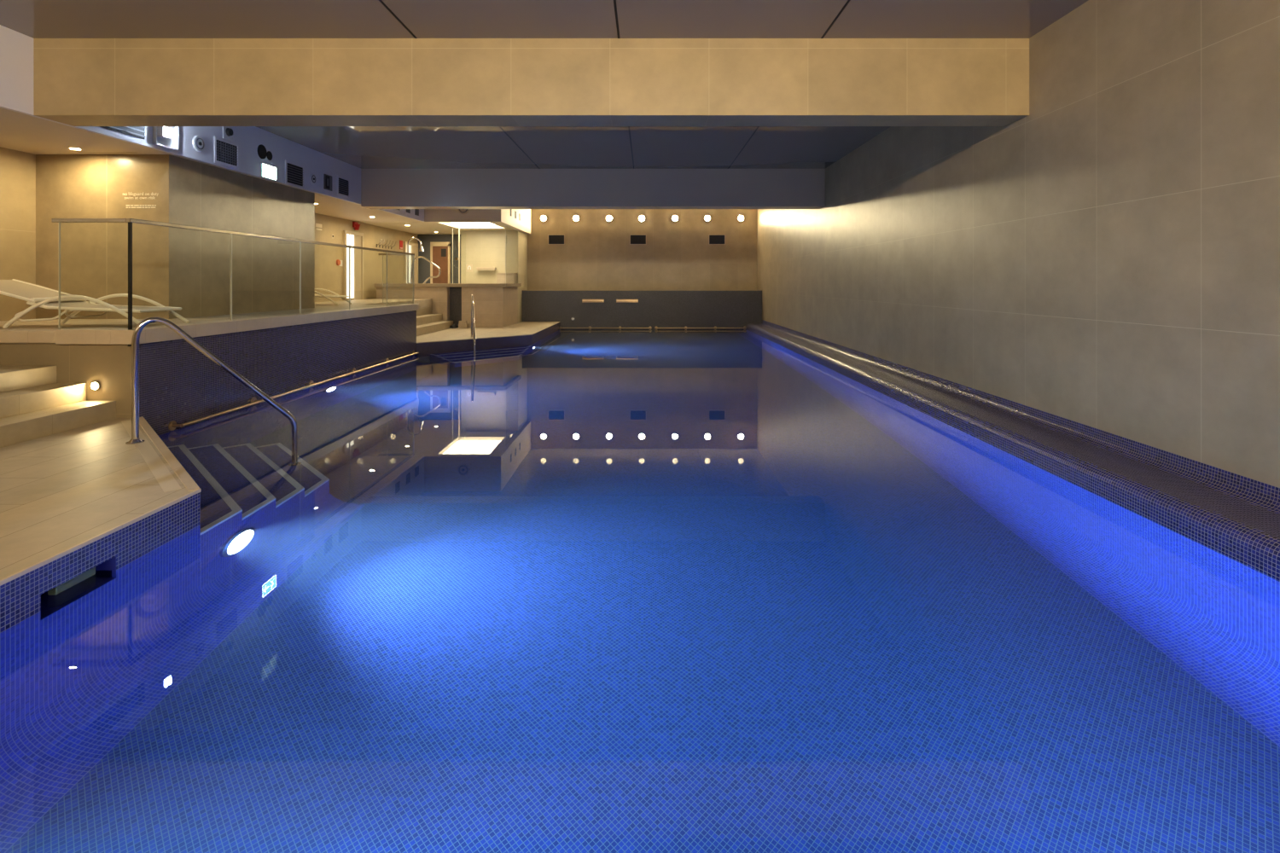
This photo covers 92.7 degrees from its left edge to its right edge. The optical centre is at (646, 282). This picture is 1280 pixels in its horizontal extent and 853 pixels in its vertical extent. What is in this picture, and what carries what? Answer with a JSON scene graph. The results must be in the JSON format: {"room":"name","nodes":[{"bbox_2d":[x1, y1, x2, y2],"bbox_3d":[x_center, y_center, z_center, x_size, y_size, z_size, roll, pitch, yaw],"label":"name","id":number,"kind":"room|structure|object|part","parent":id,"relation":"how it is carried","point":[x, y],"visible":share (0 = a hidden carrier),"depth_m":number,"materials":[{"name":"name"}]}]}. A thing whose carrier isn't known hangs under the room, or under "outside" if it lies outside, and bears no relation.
{"room":"spa","nodes":[
{"label":"spa","id":0,"kind":"room"},
{"bbox_2d":[0,343,131,418],"bbox_3d":[-5.832,0.968,5.428,2.655,0.855,0.105,0,0,0],"label":"wall","id":1,"kind":"structure","parent":0,"point":[110,365],"depth_m":5.38,"materials":[{"name":"brown stone"}]},
{"bbox_2d":[90,381,100,390],"bbox_3d":[-4.845,0.910,5.367,0.084,0.084,0.015,0,0,0],"label":"step light","id":2,"kind":"object","parent":1,"relation":"attached to","point":[95,386],"visible":1,"depth_m":5.36,"materials":[{"name":"metal"}]},
{"bbox_2d":[0,418,193,580],"bbox_3d":[-0.620,1.210,1.610,8.100,0.030,7.620,0,0,0],"label":"floor","id":3,"kind":"structure","parent":0,"point":[59,491],"depth_m":3.51,"materials":[{"name":"beige tile"}]},
{"bbox_2d":[0,365,116,448],"bbox_3d":[-5.915,1.065,3.288,2.490,0.670,4.175,0,0,0],"label":"stairs","id":4,"kind":"structure","parent":3,"relation":"on","point":[33,405],"depth_m":4.98,"materials":[{"name":"beige tile"}]},
{"bbox_2d":[0,488,201,586],"bbox_3d":[-2.583,1.201,0.665,0.014,0.018,5.730,0,0,0],"label":"edging","id":5,"kind":"object","parent":3,"relation":"on","point":[8,578],"visible":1,"depth_m":2.83,"materials":[{"name":"stone"}]},
{"bbox_2d":[121,419,181,492],"bbox_3d":[-3.606,1.199,4.394,2.512,0.012,0.080,0,0,45],"label":"drain","id":6,"kind":"object","parent":3,"relation":"on","point":[166,481],"visible":0.86,"depth_m":4.02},
{"bbox_2d":[139,416,200,491],"bbox_3d":[-3.544,1.207,4.456,2.673,0.036,0.055,0,0,45],"label":"coping","id":7,"kind":"object","parent":3,"relation":"on","point":[178,469],"visible":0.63,"depth_m":4.13,"materials":[{"name":"stone"}]},
{"bbox_2d":[125,316,297,444],"bbox_3d":[-3.436,1.158,4.926,0.110,1.794,1.170,0,0,45],"label":"pool handrail","id":8,"kind":"object","parent":3,"relation":"on","point":[135,439],"visible":0.85,"depth_m":4.67,"materials":[{"name":"metal"}]},
{"bbox_2d":[35,154,314,319],"bbox_3d":[-6.380,-0.535,8.730,1.560,1.930,3.140,0,0,0],"label":"wall pier","id":9,"kind":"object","parent":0,"point":[189,270],"visible":0.86,"depth_m":7.17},
{"bbox_2d":[123,192,158,208],"bbox_3d":[-5.928,-0.964,7.157,0.420,0.184,0.005,0,0,0],"label":"lettering","id":10,"kind":"object","parent":9,"relation":"attached to","point":[130,194],"depth_m":7.16},
{"bbox_2d":[0,146,418,320],"bbox_3d":[-7.260,0.150,8.600,0.200,5.500,21.600,0,0,0],"label":"wall","id":11,"kind":"structure","parent":0,"point":[17,168],"depth_m":7.12,"materials":[{"name":"beige stone"}]},
{"bbox_2d":[315,223,321,230],"bbox_3d":[-7.157,-1.210,13.330,0.006,0.140,0.260,0,0,0],"label":"notice","id":12,"kind":"object","parent":11,"relation":"attached to","point":[318,225],"visible":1,"depth_m":13.32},
{"bbox_3d":[-7.157,-1.240,13.330,0.006,0.080,0.260,0,0,0],"label":"plate","id":13,"kind":"part","parent":12,"relation":"part of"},
{"bbox_2d":[336,259,342,266],"bbox_3d":[-7.140,-0.458,14.217,0.040,0.155,0.285,0,0,0],"label":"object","id":14,"kind":"object","parent":11,"relation":"attached to","point":[338,262],"visible":1,"depth_m":14.14,"materials":[{"name":"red plastic"}]},
{"bbox_2d":[342,230,363,300],"bbox_3d":[-7.130,-0.400,14.855,0.060,1.660,0.950,0,0,0],"label":"door","id":15,"kind":"structure","parent":11,"relation":"in","point":[350,238],"depth_m":14.89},
{"bbox_3d":[-7.153,-0.385,14.677,0.010,1.530,0.434,0,0,0],"label":"pane","id":16,"kind":"part","parent":15,"relation":"part of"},
{"bbox_2d":[352,221,360,230],"bbox_3d":[-7.100,-1.380,14.950,0.170,0.200,0.200,0,0,0],"label":"beacon","id":17,"kind":"object","parent":11,"relation":"attached to","point":[355,224],"visible":1,"depth_m":14.89,"materials":[{"name":"red plastic"}]},
{"bbox_3d":[-7.130,-1.410,14.950,0.060,0.140,0.200,0,0,0],"label":"plate","id":18,"kind":"part","parent":17,"relation":"part of","materials":[{"name":"red plastic"}]},
{"bbox_2d":[399,240,402,250],"bbox_3d":[-7.154,-1.090,17.790,0.012,0.260,0.220,0,0,0],"label":"fire sign","id":19,"kind":"object","parent":11,"relation":"attached to","point":[400,241],"visible":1,"depth_m":17.80,"materials":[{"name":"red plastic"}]},
{"bbox_2d":[403,241,418,283],"bbox_3d":[-7.130,-0.385,18.475,0.060,1.630,1.010,0,0,0],"label":"door","id":20,"kind":"structure","parent":11,"relation":"in","point":[413,247],"depth_m":18.51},
{"bbox_3d":[-7.153,-0.370,18.284,0.010,1.500,0.468,0,0,0],"label":"pane","id":21,"kind":"part","parent":20,"relation":"part of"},
{"bbox_2d":[0,298,431,328],"bbox_3d":[-5.915,0.665,12.250,2.490,0.470,13.700,0,0,0],"label":"floor","id":22,"kind":"structure","parent":0,"point":[423,303],"depth_m":7.42,"materials":[{"name":"beige tile"}]},
{"bbox_2d":[0,328,69,343],"bbox_3d":[-6.155,0.477,5.480,2.010,0.115,0.300,0,0,0],"label":"coping","id":23,"kind":"object","parent":22,"relation":"on","point":[7,335],"visible":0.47,"depth_m":5.33,"materials":[{"name":"stone"}]},
{"bbox_2d":[0,279,189,328],"bbox_3d":[-5.598,0.199,6.010,1.683,0.467,0.652,0,0,-5],"label":"sun lounger","id":24,"kind":"object","parent":22,"relation":"on","point":[36,296],"visible":0.93,"depth_m":5.94,"materials":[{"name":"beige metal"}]},
{"bbox_3d":[-6.064,0.079,5.678,0.698,0.227,0.027,0,0,-5],"label":"rail","id":25,"kind":"part","parent":24,"relation":"part of","materials":[{"name":"beige metal"}]},
{"bbox_3d":[-6.089,0.081,5.967,0.690,0.212,0.560,0,0,-5],"label":"backrest","id":26,"kind":"part","parent":24,"relation":"part of","materials":[{"name":"beige"}]},
{"bbox_3d":[-6.114,0.079,6.256,0.698,0.227,0.027,0,0,-5],"label":"rail","id":27,"kind":"part","parent":24,"relation":"part of","materials":[{"name":"beige metal"}]},
{"bbox_3d":[-5.351,0.274,5.721,1.241,0.316,0.032,0,0,-5],"label":"arched leg","id":28,"kind":"part","parent":24,"relation":"part of","materials":[{"name":"beige metal"}]},
{"bbox_3d":[-5.293,0.233,5.746,0.985,0.112,0.027,0,0,-5],"label":"rail","id":29,"kind":"part","parent":24,"relation":"part of","materials":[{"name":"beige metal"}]},
{"bbox_3d":[-5.317,0.234,6.035,0.980,0.097,0.560,0,0,-5],"label":"seat","id":30,"kind":"part","parent":24,"relation":"part of","materials":[{"name":"beige"}]},
{"bbox_3d":[-5.405,0.274,6.338,1.241,0.316,0.032,0,0,-5],"label":"arched leg","id":31,"kind":"part","parent":24,"relation":"part of","materials":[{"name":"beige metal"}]},
{"bbox_3d":[-5.344,0.233,6.324,0.985,0.112,0.027,0,0,-5],"label":"rail","id":32,"kind":"part","parent":24,"relation":"part of","materials":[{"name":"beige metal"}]},
{"bbox_2d":[51,218,414,346],"bbox_3d":[-4.854,0.000,8.605,0.692,1.120,6.540,0,0,0],"label":"glass balustrade","id":33,"kind":"object","parent":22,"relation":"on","point":[130,221],"visible":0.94,"depth_m":5.93,"materials":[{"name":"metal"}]},
{"bbox_3d":[-4.530,0.018,5.356,0.020,1.085,0.023,0,0,0],"label":"corner post","id":34,"kind":"part","parent":33,"relation":"part of","materials":[{"name":"metal"}]},
{"bbox_3d":[-4.854,-0.542,8.605,0.692,0.035,6.540,0,0,0],"label":"rail","id":35,"kind":"part","parent":33,"relation":"part of","materials":[{"name":"metal"}]},
{"bbox_2d":[314,288,352,305],"bbox_3d":[-6.583,0.199,11.594,1.683,0.467,0.652,0,0,-4],"label":"sun lounger","id":36,"kind":"object","parent":22,"relation":"on","point":[318,294],"visible":0.29,"depth_m":11.62,"materials":[{"name":"white plastic"}]},
{"bbox_3d":[-6.283,0.233,11.325,0.985,0.112,0.027,0,0,-4],"label":"rail","id":37,"kind":"part","parent":36,"relation":"part of","materials":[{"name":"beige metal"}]},
{"bbox_3d":[-6.341,0.274,11.301,1.241,0.316,0.032,0,0,-4],"label":"arched leg","id":38,"kind":"part","parent":36,"relation":"part of","materials":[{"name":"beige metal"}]},
{"bbox_2d":[0,107,527,234],"bbox_3d":[-5.405,-1.530,8.450,3.510,0.060,21.300,0,0,0],"label":"ceiling","id":39,"kind":"structure","parent":0,"point":[19,131],"depth_m":6.95,"materials":[{"name":"beige paint"}]},
{"bbox_2d":[67,146,82,150],"bbox_3d":[-6.400,-1.496,6.840,0.130,0.008,0.130,0,0,0],"label":"recessed light","id":40,"kind":"object","parent":39,"relation":"in","point":[69,148],"visible":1,"depth_m":6.84,"materials":[{"name":"white plastic"}]},
{"bbox_2d":[81,152,137,153],"bbox_3d":[-6.225,-1.498,7.062,0.650,0.003,0.025,0,0,0],"label":"slot","id":41,"kind":"structure","parent":39,"relation":"attached to","point":[81,153],"depth_m":7.08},
{"bbox_2d":[0,24,424,221],"bbox_3d":[-5.525,-1.975,6.475,0.050,0.950,17.350,0,0,0],"label":"wall","id":42,"kind":"structure","parent":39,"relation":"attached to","point":[16,49],"depth_m":7.79,"materials":[{"name":"white paint"}]},
{"bbox_2d":[99,126,145,139],"bbox_3d":[-5.491,-1.667,6.315,0.018,0.205,0.730,0,0,0],"label":"slot vent","id":43,"kind":"object","parent":42,"relation":"attached to","point":[137,131],"visible":0.33,"depth_m":6.50,"materials":[{"name":"metal"}]},
{"bbox_2d":[152,126,179,150],"bbox_3d":[-5.438,-1.700,6.965,0.125,0.320,0.330,0,0,0],"label":"lamp","id":44,"kind":"object","parent":42,"relation":"attached to","point":[165,136],"visible":0.82,"depth_m":6.92,"materials":[{"name":"white plastic"}]},
{"bbox_2d":[192,135,204,151],"bbox_3d":[-5.485,-1.700,7.490,0.030,0.200,0.200,0,0,0],"label":"ceiling speaker","id":45,"kind":"object","parent":42,"relation":"attached to","point":[198,142],"visible":1,"depth_m":7.47,"materials":[{"name":"white plastic"}]},
{"bbox_2d":[214,136,238,168],"bbox_3d":[-5.492,-1.690,7.990,0.015,0.330,0.460,0,0,0],"label":"air vent","id":46,"kind":"object","parent":42,"relation":"attached to","point":[226,153],"visible":1,"depth_m":7.98,"materials":[{"name":"metal"}]},
{"bbox_2d":[216,139,237,165],"bbox_3d":[-5.492,-1.690,7.990,0.008,0.270,0.400,0,0,0],"label":"grille","id":47,"kind":"object","parent":46,"relation":"attached to","point":[226,150],"depth_m":7.99,"materials":[{"name":"metal"}]},
{"bbox_2d":[222,126,233,141],"bbox_3d":[-5.475,-1.965,8.010,0.050,0.190,0.180,0,0,0],"label":"sensor","id":48,"kind":"object","parent":42,"relation":"attached to","point":[228,132],"visible":0.86,"depth_m":7.98,"materials":[{"name":"white plastic"}]},
{"bbox_2d":[257,144,267,159],"bbox_3d":[-5.498,-1.865,8.730,0.012,0.206,0.206,0,0,0],"label":"port","id":49,"kind":"object","parent":42,"relation":"attached to","point":[262,153],"visible":1,"depth_m":8.74,"materials":[{"name":"black plastic"}]},
{"bbox_2d":[260,162,276,180],"bbox_3d":[-5.482,-1.600,8.850,0.036,0.192,0.332,0,0,0],"label":"lamp","id":50,"kind":"object","parent":42,"relation":"attached to","point":[268,171],"visible":1,"depth_m":8.82,"materials":[{"name":"white plastic"}]},
{"bbox_2d":[266,151,272,160],"bbox_3d":[-5.498,-1.845,8.900,0.012,0.132,0.132,0,0,0],"label":"port","id":51,"kind":"object","parent":42,"relation":"attached to","point":[269,155],"visible":1,"depth_m":8.89,"materials":[{"name":"black plastic"}]},
{"bbox_2d":[285,160,304,188],"bbox_3d":[-5.492,-1.680,9.540,0.015,0.360,0.500,0,0,0],"label":"air vent","id":52,"kind":"object","parent":42,"relation":"attached to","point":[294,173],"visible":1,"depth_m":9.53,"materials":[{"name":"metal"}]},
{"bbox_2d":[287,164,302,184],"bbox_3d":[-5.492,-1.680,9.540,0.008,0.237,0.440,0,0,0],"label":"grille","id":53,"kind":"object","parent":52,"relation":"attached to","point":[294,171],"depth_m":9.54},
{"bbox_2d":[309,173,316,184],"bbox_3d":[-5.485,-1.700,10.050,0.030,0.180,0.180,0,0,0],"label":"ceiling speaker","id":54,"kind":"object","parent":42,"relation":"attached to","point":[312,177],"visible":1,"depth_m":10.02,"materials":[{"name":"white plastic"}]},
{"bbox_2d":[323,174,331,191],"bbox_3d":[-5.488,-1.720,10.530,0.024,0.260,0.260,0,0,0],"label":"control panel","id":55,"kind":"object","parent":42,"relation":"attached to","point":[327,178],"visible":1,"depth_m":10.50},
{"bbox_2d":[337,175,349,197],"bbox_3d":[-5.492,-1.730,11.065,0.015,0.340,0.430,0,0,0],"label":"air vent","id":56,"kind":"object","parent":42,"relation":"attached to","point":[343,184],"visible":1,"depth_m":11.05,"materials":[{"name":"metal"}]},
{"bbox_2d":[338,179,349,194],"bbox_3d":[-5.492,-1.730,11.065,0.008,0.222,0.370,0,0,0],"label":"grille","id":57,"kind":"object","parent":56,"relation":"attached to","point":[343,183],"depth_m":11.07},
{"bbox_2d":[404,209,410,215],"bbox_3d":[-5.492,-1.710,14.040,0.016,0.300,0.320,0,0,0],"label":"vent","id":58,"kind":"object","parent":42,"relation":"attached to","point":[406,211],"visible":0.36,"depth_m":14.01,"materials":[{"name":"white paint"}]},
{"bbox_2d":[413,209,418,217],"bbox_3d":[-5.492,-1.710,14.580,0.016,0.300,0.320,0,0,0],"label":"vent","id":59,"kind":"object","parent":42,"relation":"attached to","point":[416,211],"visible":0.64,"depth_m":14.57,"materials":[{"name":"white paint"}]},
{"bbox_2d":[439,222,505,228],"bbox_3d":[-4.590,-1.560,16.150,1.320,0.120,1.700,0,0,0],"label":"panel light","id":60,"kind":"object","parent":39,"relation":"attached to","point":[459,225],"visible":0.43,"depth_m":16.97,"materials":[{"name":"white plastic"}]},
{"bbox_2d":[452,222,495,225],"bbox_3d":[-4.590,-1.610,16.150,1.320,0.020,1.700,0,0,0],"label":"diffuser","id":61,"kind":"object","parent":60,"relation":"attached to","point":[453,224],"depth_m":16.72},
{"bbox_2d":[139,310,416,435],"bbox_3d":[-4.570,0.975,8.614,0.200,0.870,6.473,0,0,0],"label":"wall","id":62,"kind":"structure","parent":0,"point":[178,383],"depth_m":7.01,"materials":[{"name":"tile"}]},
{"bbox_2d":[55,303,418,344],"bbox_3d":[-4.790,0.477,8.600,0.720,0.125,6.560,0,0,0],"label":"coping","id":63,"kind":"object","parent":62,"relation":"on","point":[154,334],"visible":0.85,"depth_m":6.26,"materials":[{"name":"stone"}]},
{"bbox_2d":[168,350,418,430],"bbox_3d":[-4.416,1.350,8.725,0.108,0.090,6.040,0,0,0],"label":"grab rail","id":64,"kind":"object","parent":62,"relation":"attached to","point":[172,425],"visible":1,"depth_m":7.15,"materials":[{"name":"gold metal"}]},
{"bbox_2d":[418,234,460,283],"bbox_3d":[-6.255,-0.600,19.200,1.810,4.000,0.200,0,0,0],"label":"wall","id":65,"kind":"structure","parent":0,"point":[423,265],"depth_m":19.10,"materials":[{"name":"tile"}]},
{"bbox_2d":[430,242,450,283],"bbox_3d":[-6.440,-0.415,19.070,0.620,1.690,0.060,0,0,0],"label":"door","id":66,"kind":"structure","parent":65,"relation":"in","point":[439,252],"depth_m":19.06,"materials":[{"name":"brown wood"}]},
{"bbox_3d":[-6.340,-0.925,19.058,0.160,0.250,0.005,0,0,0],"label":"pane","id":67,"kind":"part","parent":66,"relation":"part of","materials":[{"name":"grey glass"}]},
{"bbox_2d":[416,321,560,354],"bbox_3d":[-4.840,1.485,15.025,4.520,0.630,6.350,0,0,0],"label":"floor","id":68,"kind":"structure","parent":0,"point":[521,328],"depth_m":13.40,"materials":[{"name":"beige tile"}]},
{"bbox_2d":[416,307,453,336],"bbox_3d":[-6.050,1.018,13.820,2.100,0.765,3.940,0,0,0],"label":"stairs","id":69,"kind":"structure","parent":68,"relation":"on","point":[427,323],"depth_m":14.74,"materials":[{"name":"beige tile"}]},
{"bbox_2d":[373,283,521,327],"bbox_3d":[-5.310,0.603,16.635,3.380,1.145,1.910,0,0,0],"label":"tub","id":70,"kind":"object","parent":68,"relation":"on","point":[495,305],"visible":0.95,"depth_m":15.80,"materials":[{"name":"beige tile"}]},
{"bbox_2d":[406,237,424,283],"bbox_3d":[-6.013,-0.570,15.850,0.475,1.200,0.130,0,0,0],"label":"spout","id":71,"kind":"object","parent":70,"relation":"on","point":[421,247],"visible":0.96,"depth_m":15.83,"materials":[{"name":"metal"}]},
{"bbox_2d":[410,256,440,283],"bbox_3d":[-5.720,-0.322,15.750,0.811,0.708,0.090,0,0,0],"label":"handrail","id":72,"kind":"object","parent":70,"relation":"on","point":[424,258],"visible":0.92,"depth_m":15.73,"materials":[{"name":"metal"}]},
{"bbox_2d":[452,228,459,283],"bbox_3d":[-5.084,-0.715,16.535,0.368,1.490,0.070,0,0,0],"label":"glass screen","id":73,"kind":"object","parent":70,"relation":"on","point":[458,258],"visible":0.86,"depth_m":16.54,"materials":[{"name":"glass"}]},
{"bbox_2d":[495,273,517,283],"bbox_3d":[-3.980,-0.117,17.385,0.520,0.295,0.410,0,0,0],"label":"block","id":74,"kind":"object","parent":70,"relation":"on","point":[510,277],"visible":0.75,"depth_m":17.20,"materials":[{"name":"stone"}]},
{"bbox_2d":[505,226,516,283],"bbox_3d":[-3.695,-0.725,16.770,0.014,1.510,1.560,0,0,0],"label":"glass screen","id":75,"kind":"object","parent":70,"relation":"on","point":[505,226],"visible":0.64,"depth_m":15.99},
{"bbox_2d":[458,320,468,327],"bbox_3d":[-4.730,1.083,15.735,0.220,0.175,0.110,0,0,0],"label":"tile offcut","id":76,"kind":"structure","parent":68,"relation":"on","point":[462,323],"depth_m":15.71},
{"bbox_2d":[471,294,475,353],"bbox_3d":[-3.580,1.073,12.598,0.110,1.624,1.170,0,0,-19],"label":"pool handrail","id":77,"kind":"object","parent":68,"relation":"on","point":[473,327],"visible":0.8,"depth_m":12.58,"materials":[{"name":"metal"}]},
{"bbox_2d":[460,230,527,322],"bbox_3d":[-4.535,-0.050,18.300,1.630,2.900,1.400,0,0,0],"label":"wall","id":78,"kind":"structure","parent":0,"point":[479,248],"depth_m":17.60,"materials":[{"name":"paint"}]},
{"bbox_2d":[465,264,472,272],"bbox_3d":[-5.110,-0.410,17.589,0.180,0.220,0.024,0,0,0],"label":"notice sign","id":79,"kind":"object","parent":78,"relation":"attached to","point":[468,267],"visible":1,"depth_m":17.59,"materials":[{"name":"white plastic"}]},
{"bbox_2d":[476,267,495,270],"bbox_3d":[-4.600,-0.385,17.510,0.520,0.090,0.180,0,0,0],"label":"wall shelf","id":80,"kind":"object","parent":78,"relation":"attached to","point":[477,268],"visible":1,"depth_m":17.42,"materials":[{"name":"wood"}]},
{"bbox_2d":[0,0,1088,38],"bbox_3d":[-1.065,-2.239,1.675,8.990,0.102,7.750,0,0,0],"label":"ceiling","id":81,"kind":"structure","parent":0,"point":[34,19],"depth_m":5.05,"materials":[{"name":"paint"}]},
{"bbox_2d":[33,38,1029,126],"bbox_3d":[-1.035,-1.925,5.675,8.930,0.850,0.390,0,0,0],"label":"beam","id":82,"kind":"structure","parent":81,"relation":"attached to","point":[78,82],"depth_m":5.48,"materials":[{"name":"beige stone"}]},
{"bbox_2d":[256,126,890,168],"bbox_3d":[-1.065,-2.239,8.800,8.990,0.102,6.000,0,0,0],"label":"ceiling","id":83,"kind":"structure","parent":0,"point":[360,147],"depth_m":9.71,"materials":[{"name":"paint"}]},
{"bbox_2d":[527,209,756,290],"bbox_3d":[-0.960,-0.600,19.100,8.780,4.000,0.200,0,0,0],"label":"wall","id":84,"kind":"structure","parent":0,"point":[597,253],"depth_m":19.00,"materials":[{"name":"beige stone"}]},
{"bbox_2d":[540,215,546,221],"bbox_3d":[-3.210,-1.990,18.973,0.230,0.230,0.055,0,0,0],"label":"wall light","id":85,"kind":"object","parent":84,"relation":"attached to","point":[543,218],"visible":1,"depth_m":18.97,"materials":[{"name":"glass"}]},
{"bbox_2d":[547,234,564,244],"bbox_3d":[-2.810,-1.330,18.990,0.520,0.320,0.020,0,0,0],"label":"air vent","id":86,"kind":"object","parent":84,"relation":"in","point":[552,239],"visible":1,"depth_m":18.99,"materials":[{"name":"black plastic"}]},
{"bbox_2d":[572,215,579,221],"bbox_3d":[-2.200,-1.990,18.973,0.230,0.230,0.055,0,0,0],"label":"wall light","id":87,"kind":"object","parent":84,"relation":"attached to","point":[575,218],"visible":1,"depth_m":18.97,"materials":[{"name":"glass"}]},
{"bbox_2d":[605,215,612,221],"bbox_3d":[-1.170,-1.990,18.973,0.230,0.230,0.055,0,0,0],"label":"wall light","id":88,"kind":"object","parent":84,"relation":"attached to","point":[608,218],"visible":1,"depth_m":18.97,"materials":[{"name":"glass"}]},
{"bbox_2d":[629,234,646,244],"bbox_3d":[-0.270,-1.330,18.990,0.520,0.320,0.020,0,0,0],"label":"air vent","id":89,"kind":"object","parent":84,"relation":"in","point":[634,239],"visible":1,"depth_m":18.99,"materials":[{"name":"black plastic"}]},
{"bbox_2d":[638,215,645,221],"bbox_3d":[-0.160,-1.990,18.973,0.230,0.230,0.055,0,0,0],"label":"wall light","id":90,"kind":"object","parent":84,"relation":"attached to","point":[641,218],"visible":1,"depth_m":18.97,"materials":[{"name":"glass"}]},
{"bbox_2d":[671,215,678,221],"bbox_3d":[0.875,-1.990,18.973,0.230,0.230,0.055,0,0,0],"label":"wall light","id":91,"kind":"object","parent":84,"relation":"attached to","point":[674,218],"visible":1,"depth_m":18.97,"materials":[{"name":"glass"}]},
{"bbox_2d":[704,215,710,221],"bbox_3d":[1.885,-1.990,18.973,0.230,0.230,0.055,0,0,0],"label":"wall light","id":92,"kind":"object","parent":84,"relation":"attached to","point":[707,218],"visible":1,"depth_m":18.97,"materials":[{"name":"glass"}]},
{"bbox_2d":[708,234,725,244],"bbox_3d":[2.180,-1.330,18.990,0.520,0.320,0.020,0,0,0],"label":"air vent","id":93,"kind":"object","parent":84,"relation":"in","point":[712,239],"visible":1,"depth_m":18.99,"materials":[{"name":"black plastic"}]},
{"bbox_2d":[737,215,744,221],"bbox_3d":[2.920,-1.990,18.973,0.230,0.230,0.055,0,0,0],"label":"wall light","id":94,"kind":"object","parent":84,"relation":"attached to","point":[741,218],"visible":1,"depth_m":18.97,"materials":[{"name":"glass"}]},
{"bbox_2d":[522,290,762,329],"bbox_3d":[-0.165,1.475,18.290,7.190,2.450,0.180,0,0,0],"label":"wall","id":95,"kind":"structure","parent":0,"point":[660,309],"depth_m":18.20,"materials":[{"name":"grey tile"}]},
{"bbox_2d":[581,299,604,302],"bbox_3d":[-1.600,0.552,18.090,0.640,0.095,0.220,0,0,0],"label":"spout","id":96,"kind":"object","parent":95,"relation":"attached to","point":[583,300],"visible":1,"depth_m":18.19,"materials":[{"name":"gold metal"}]},
{"bbox_2d":[559,326,651,329],"bbox_3d":[-1.245,1.355,18.141,2.780,0.090,0.118,0,0,0],"label":"grab rail","id":97,"kind":"object","parent":95,"relation":"attached to","point":[589,328],"visible":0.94,"depth_m":18.11,"materials":[{"name":"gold metal"}]},
{"bbox_3d":[-1.245,1.355,18.120,2.690,0.034,0.034,0,0,0],"label":"rail","id":98,"kind":"part","parent":97,"relation":"part of","materials":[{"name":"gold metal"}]},
{"bbox_2d":[616,299,638,302],"bbox_3d":[-0.585,0.552,18.090,0.650,0.095,0.220,0,0,0],"label":"spout","id":99,"kind":"object","parent":95,"relation":"attached to","point":[617,300],"visible":1,"depth_m":18.19,"materials":[{"name":"gold metal"}]},
{"bbox_2d":[522,290,762,290],"bbox_3d":[-0.165,0.240,18.290,7.190,0.020,0.200,0,0,0],"label":"cap","id":100,"kind":"object","parent":95,"relation":"on","point":[522,290],"visible":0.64,"depth_m":18.19,"materials":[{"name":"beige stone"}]},
{"bbox_2d":[654,326,746,329],"bbox_3d":[1.600,1.355,18.141,2.730,0.090,0.118,0,0,0],"label":"grab rail","id":101,"kind":"object","parent":95,"relation":"attached to","point":[655,328],"visible":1,"depth_m":18.11,"materials":[{"name":"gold metal"}]},
{"bbox_3d":[1.600,1.355,18.120,2.640,0.034,0.034,0,0,0],"label":"rail","id":102,"kind":"part","parent":101,"relation":"part of","materials":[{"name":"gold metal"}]},
{"bbox_2d":[756,0,1279,488],"bbox_3d":[3.530,0.150,8.500,0.200,5.500,21.400,0,0,0],"label":"wall","id":103,"kind":"structure","parent":0,"point":[1105,257],"depth_m":4.64,"materials":[{"name":"tile"}]},
{"bbox_3d":[-1.065,-2.419,15.550,8.990,0.102,6.900,0,0,0],"label":"ceiling","id":104,"kind":"structure","parent":0,"visible":0},
{"bbox_2d":[424,209,530,233],"bbox_3d":[-4.550,-1.975,17.050,1.900,0.950,3.900,0,0,0],"label":"bulkhead","id":105,"kind":"object","parent":104,"relation":"attached to","point":[503,216],"visible":0.43,"depth_m":15.10,"materials":[{"name":"beige paint"}]},
{"bbox_2d":[457,209,469,214],"bbox_3d":[-4.530,-1.830,15.085,0.300,0.300,0.030,0,0,0],"label":"ceiling speaker","id":106,"kind":"object","parent":105,"relation":"attached to","point":[461,211],"visible":0.41,"depth_m":15.08,"materials":[{"name":"black plastic"}]},
{"bbox_2d":[360,168,825,209],"bbox_3d":[-1.035,-1.980,11.970,8.930,1.040,0.400,0,0,0],"label":"beam","id":107,"kind":"structure","parent":104,"relation":"attached to","point":[381,189],"depth_m":11.77,"materials":[{"name":"paint"}]},
{"bbox_3d":[-0.750,2.675,9.275,6.840,0.150,17.850,0,0,0],"label":"floor","id":108,"kind":"structure","parent":0,"visible":0},
{"bbox_2d":[0,329,1279,852],"bbox_3d":[-0.750,2.100,9.275,7.480,1.400,17.890,0,0,0],"label":"water","id":109,"kind":"object","parent":108,"relation":"on","point":[568,590],"visible":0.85,"depth_m":2.39,"materials":[{"name":"liquid"}]},
{"bbox_3d":[2.820,2.010,9.175,0.300,1.180,18.050,0,0,0],"label":"wall","id":110,"kind":"structure","parent":0,"visible":0},
{"bbox_2d":[746,320,1279,580],"bbox_3d":[3.200,1.268,9.175,0.460,0.305,18.050,0,0,0],"label":"pool ledge","id":111,"kind":"object","parent":110,"relation":"on","point":[1236,516],"visible":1,"depth_m":4.25,"materials":[{"name":"blue tile"}]},
{"bbox_3d":[-2.430,2.000,1.890,0.300,1.200,3.280,0,0,0],"label":"wall","id":112,"kind":"structure","parent":0,"visible":0},
{"bbox_2d":[0,492,200,633],"bbox_3d":[-2.690,1.353,1.890,0.220,0.293,3.280,0,0,0],"label":"rim","id":113,"kind":"object","parent":112,"relation":"on","point":[20,597],"visible":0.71,"depth_m":2.90,"materials":[{"name":"blue tile"}]},
{"bbox_2d":[47,566,95,594],"bbox_3d":[-2.717,1.413,2.785,0.155,0.155,0.360,0,0,0],"label":"skimmer","id":114,"kind":"object","parent":113,"relation":"attached to","point":[84,576],"visible":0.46,"depth_m":2.81,"materials":[{"name":"black plastic"}]}
]}

